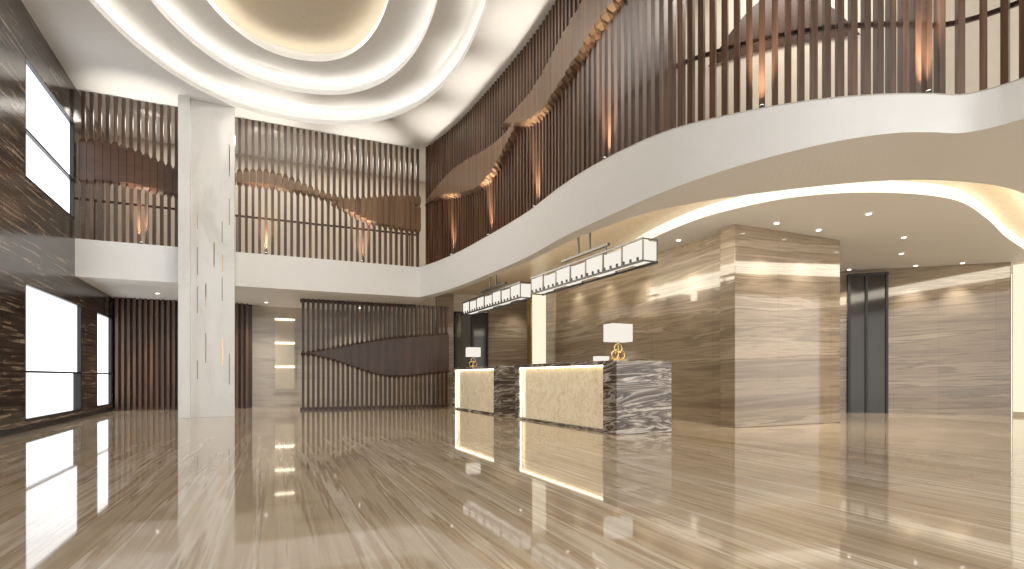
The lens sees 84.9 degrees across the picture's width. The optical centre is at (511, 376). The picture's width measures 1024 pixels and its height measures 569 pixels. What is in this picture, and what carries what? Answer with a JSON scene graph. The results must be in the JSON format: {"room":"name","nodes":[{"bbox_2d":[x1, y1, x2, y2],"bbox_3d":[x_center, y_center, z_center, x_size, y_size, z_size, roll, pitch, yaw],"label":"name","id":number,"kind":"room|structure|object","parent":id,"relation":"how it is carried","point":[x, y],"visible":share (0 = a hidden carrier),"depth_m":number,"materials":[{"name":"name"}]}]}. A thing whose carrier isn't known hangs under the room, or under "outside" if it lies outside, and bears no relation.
{"room":"lobby","nodes":[
{"label":"lobby","id":0,"kind":"room"},
{"bbox_2d":[0,0,114,430],"bbox_3d":[-6.632,-3.400,4.937,0.250,8.800,26.500,0,0,-25],"label":"wall","id":1,"kind":"structure","parent":0,"point":[37,237],"depth_m":10.26,"materials":[{"name":"stone"}]},
{"bbox_2d":[25,55,73,219],"bbox_3d":[-9.632,-4.790,11.658,0.110,2.260,3.080,0,0,-25],"label":"window","id":2,"kind":"structure","parent":1,"relation":"in","point":[49,130],"depth_m":11.63,"materials":[{"name":"white glass"}]},
{"bbox_2d":[25,282,81,421],"bbox_3d":[-9.757,-0.455,11.931,0.110,2.570,3.680,0,0,-25],"label":"window","id":3,"kind":"structure","parent":1,"relation":"in","point":[53,323],"depth_m":11.86,"materials":[{"name":"white glass"}]},
{"bbox_2d":[0,407,114,437],"bbox_3d":[-6.510,0.950,4.993,0.020,0.100,26.500,0,0,-25],"label":"baseboard","id":4,"kind":"structure","parent":1,"relation":"attached to","point":[4,433],"depth_m":11.39,"materials":[{"name":"black metal"}]},
{"bbox_2d":[97,312,111,407],"bbox_3d":[-11.481,-0.455,15.695,0.110,2.570,1.700,0,0,-25],"label":"window","id":5,"kind":"structure","parent":1,"relation":"in","point":[104,323],"depth_m":16.02,"materials":[{"name":"white glass"}]},
{"bbox_2d":[104,134,425,266],"bbox_3d":[-6.544,-5.025,17.956,10.750,3.550,0.100,0,0,-25],"label":"wall","id":6,"kind":"structure","parent":0,"point":[422,185],"depth_m":17.67,"materials":[{"name":"beige paint"}]},
{"bbox_2d":[21,0,554,181],"bbox_3d":[2.024,-7.400,11.375,20.850,1.200,22.000,0,0,-25],"label":"ceiling","id":7,"kind":"structure","parent":0,"point":[404,73],"depth_m":12.85,"materials":[{"name":"white paint"}]},
{"bbox_2d":[252,294,486,406],"bbox_3d":[-4.870,-3.400,20.427,15.850,8.800,0.200,0,0,-25],"label":"wall","id":8,"kind":"structure","parent":0,"point":[263,394],"depth_m":19.30,"materials":[{"name":"beige stone"}]},
{"bbox_2d":[274,318,295,391],"bbox_3d":[-7.694,-0.750,18.968,0.700,2.500,0.099,0,0,-25],"label":"wall niche","id":9,"kind":"object","parent":8,"relation":"attached to","point":[284,328],"visible":1,"depth_m":18.95,"materials":[{"name":"beige stone"}]},
{"bbox_2d":[436,293,526,402],"bbox_3d":[-0.871,-1.095,22.081,4.400,4.190,0.119,0,0,-25],"label":"cladding","id":10,"kind":"object","parent":8,"relation":"attached to","point":[507,325],"visible":0.32,"depth_m":22.23,"materials":[{"name":"stone"}]},
{"bbox_2d":[454,311,487,367],"bbox_3d":[-1.566,-0.750,21.642,1.370,3.500,0.100,0,0,-25],"label":"door","id":11,"kind":"structure","parent":10,"relation":"attached to","point":[469,330],"depth_m":21.59,"materials":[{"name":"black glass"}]},
{"bbox_2d":[0,403,1023,568],"bbox_3d":[4.646,1.050,10.211,25.050,0.100,26.700,0,0,-25],"label":"floor","id":12,"kind":"structure","parent":0,"point":[284,487],"depth_m":4.77,"materials":[{"name":"stone"}]},
{"bbox_2d":[113,297,251,410],"bbox_3d":[-10.133,-0.680,17.412,3.730,3.360,0.300,0,0,-25],"label":"wall panel","id":13,"kind":"object","parent":12,"relation":"on","point":[146,331],"visible":0.58,"depth_m":17.03,"materials":[{"name":"brown wood"}]},
{"bbox_2d":[178,95,234,417],"bbox_3d":[-7.604,-2.900,13.989,1.220,7.800,0.530,0,0,-25],"label":"column","id":14,"kind":"structure","parent":12,"relation":"on","point":[206,131],"depth_m":13.85,"materials":[{"name":"white stone"}]},
{"bbox_2d":[300,298,448,409],"bbox_3d":[-4.235,-0.680,17.803,4.680,3.360,0.180,0,0,-25],"label":"divider","id":15,"kind":"object","parent":12,"relation":"on","point":[413,355],"visible":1,"depth_m":17.78,"materials":[{"name":"brown wood"}]},
{"bbox_2d":[452,366,514,415],"bbox_3d":[-0.552,0.355,16.244,1.200,1.290,3.800,0,0,-25],"label":"reception desk","id":16,"kind":"object","parent":12,"relation":"on","point":[483,389],"depth_m":15.43,"materials":[{"name":"stone"}]},
{"bbox_2d":[466,347,480,366],"bbox_3d":[-1.167,-0.598,16.843,0.382,0.612,0.255,0,0,-25],"label":"table lamp","id":17,"kind":"object","parent":16,"relation":"on","point":[473,352],"visible":1,"depth_m":16.75,"materials":[{"name":"white fabric"}]},
{"bbox_2d":[527,281,545,363],"bbox_3d":[0.852,-1.095,18.895,0.620,4.190,0.290,0,0,-25],"label":"pillar","id":18,"kind":"structure","parent":12,"relation":"on","point":[536,306],"depth_m":18.78,"materials":[{"name":"beige"}]},
{"bbox_2d":[515,360,670,434],"bbox_3d":[1.481,0.355,11.803,1.200,1.290,4.170,0,0,-25],"label":"reception desk","id":19,"kind":"object","parent":12,"relation":"on","point":[616,397],"depth_m":10.32,"materials":[{"name":"stone"}]},
{"bbox_2d":[593,356,608,360],"bbox_3d":[2.418,-0.290,15.185,0.360,0.576,0.240,0,0,-25],"label":"box","id":20,"kind":"object","parent":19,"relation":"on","point":[595,358],"visible":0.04,"depth_m":15.07,"materials":[{"name":"white metal"}]},
{"bbox_2d":[603,323,632,360],"bbox_3d":[1.995,-0.652,10.537,0.450,0.720,0.300,0,0,-25],"label":"table lamp","id":21,"kind":"object","parent":19,"relation":"on","point":[612,332],"visible":1,"depth_m":10.45,"materials":[{"name":"white fabric"}]},
{"bbox_2d":[80,0,1018,265],"bbox_3d":[-1.096,-3.777,8.806,12.998,1.055,16.213,0,0,-25],"label":"handrail","id":22,"kind":"object","parent":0,"point":[1016,3],"depth_m":7.24,"materials":[{"name":"brown wood"}]},
{"bbox_2d":[75,77,1023,312],"bbox_3d":[3.034,-2.805,12.772,23.850,0.890,20.300,0,0,-25],"label":"balcony slab","id":23,"kind":"object","parent":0,"point":[978,137],"depth_m":7.67,"materials":[{"name":"white paint"}]},
{"bbox_2d":[78,0,1023,266],"bbox_3d":[0.330,-5.022,11.570,20.695,3.545,6.621,0,0,27],"label":"balcony slat screen","id":24,"kind":"object","parent":23,"relation":"on","point":[598,79],"visible":0.91,"depth_m":9.97,"materials":[{"name":"brown wood"}]},
{"bbox_2d":[546,233,719,424],"bbox_3d":[2.897,-1.095,15.113,0.250,4.190,7.930,0,0,-25],"label":"wall","id":25,"kind":"structure","parent":0,"point":[672,305],"depth_m":13.19,"materials":[{"name":"stone"}]},
{"bbox_2d":[422,78,1023,266],"bbox_3d":[7.239,-3.241,14.697,16.600,0.013,20.300,0,0,-25],"label":"deck","id":26,"kind":"object","parent":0,"point":[1020,78],"visible":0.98,"depth_m":6.70,"materials":[{"name":"beige paint"}]},
{"bbox_2d":[449,180,1023,295],"bbox_3d":[6.004,-3.215,16.468,15.372,0.030,16.052,0,0,-25],"label":"cove","id":27,"kind":"object","parent":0,"point":[1007,205],"visible":0.01,"depth_m":12.07,"materials":[{"name":"beige paint"}]},
{"bbox_2d":[462,275,531,315],"bbox_3d":[-0.559,-2.590,16.076,0.372,1.219,4.300,0,0,-25],"label":"linear pendant light","id":28,"kind":"object","parent":27,"relation":"hanging from","point":[520,291],"visible":0.94,"depth_m":15.53,"materials":[{"name":"fabric"}]},
{"bbox_2d":[530,233,657,295],"bbox_3d":[1.481,-2.590,11.621,0.372,1.219,4.300,0,0,-25],"label":"linear pendant light","id":29,"kind":"object","parent":27,"relation":"hanging from","point":[642,252],"visible":0.95,"depth_m":10.99,"materials":[{"name":"fabric"}]},
{"bbox_2d":[720,224,839,427],"bbox_3d":[5.519,-0.999,12.183,3.100,3.998,1.240,0,0,-25],"label":"column","id":30,"kind":"structure","parent":0,"point":[780,290],"depth_m":11.46,"materials":[{"name":"stone"}]},
{"bbox_2d":[620,181,1023,273],"bbox_3d":[8.593,-3.099,14.437,12.355,0.198,8.101,0,0,-25],"label":"ceiling","id":31,"kind":"structure","parent":0,"point":[942,225],"depth_m":10.94,"materials":[{"name":"paint"}]},
{"bbox_2d":[686,0,1018,123],"bbox_3d":[4.990,-5.025,12.033,20.206,3.550,5.720,0,0,35],"label":"wall","id":32,"kind":"structure","parent":0,"point":[971,6],"depth_m":8.79,"materials":[{"name":"beige paint"}]},
{"bbox_2d":[717,0,859,62],"bbox_3d":[4.381,-5.799,9.125,2.263,0.898,0.173,0,0,23],"label":"relief panel","id":33,"kind":"object","parent":32,"relation":"attached to","point":[768,3],"visible":0.37,"depth_m":9.06,"materials":[{"name":"brown wood"}]},
{"bbox_2d":[840,262,1010,414],"bbox_3d":[10.021,-0.999,15.841,6.470,3.998,0.300,0,0,20],"label":"wall","id":34,"kind":"structure","parent":0,"point":[949,327],"depth_m":15.08,"materials":[{"name":"stone"}]},
{"bbox_2d":[847,272,888,412],"bbox_3d":[9.940,-0.950,15.642,0.985,3.900,0.110,0,0,20],"label":"door","id":35,"kind":"structure","parent":34,"relation":"in","point":[867,293],"depth_m":15.62,"materials":[{"name":"grey metal"}]},
{"bbox_2d":[1012,260,1023,415],"bbox_3d":[14.137,-0.999,12.434,0.340,3.998,4.840,0,0,-25],"label":"wall","id":36,"kind":"structure","parent":0,"point":[1017,266],"depth_m":14.44,"materials":[{"name":"beige paint"}]}
]}

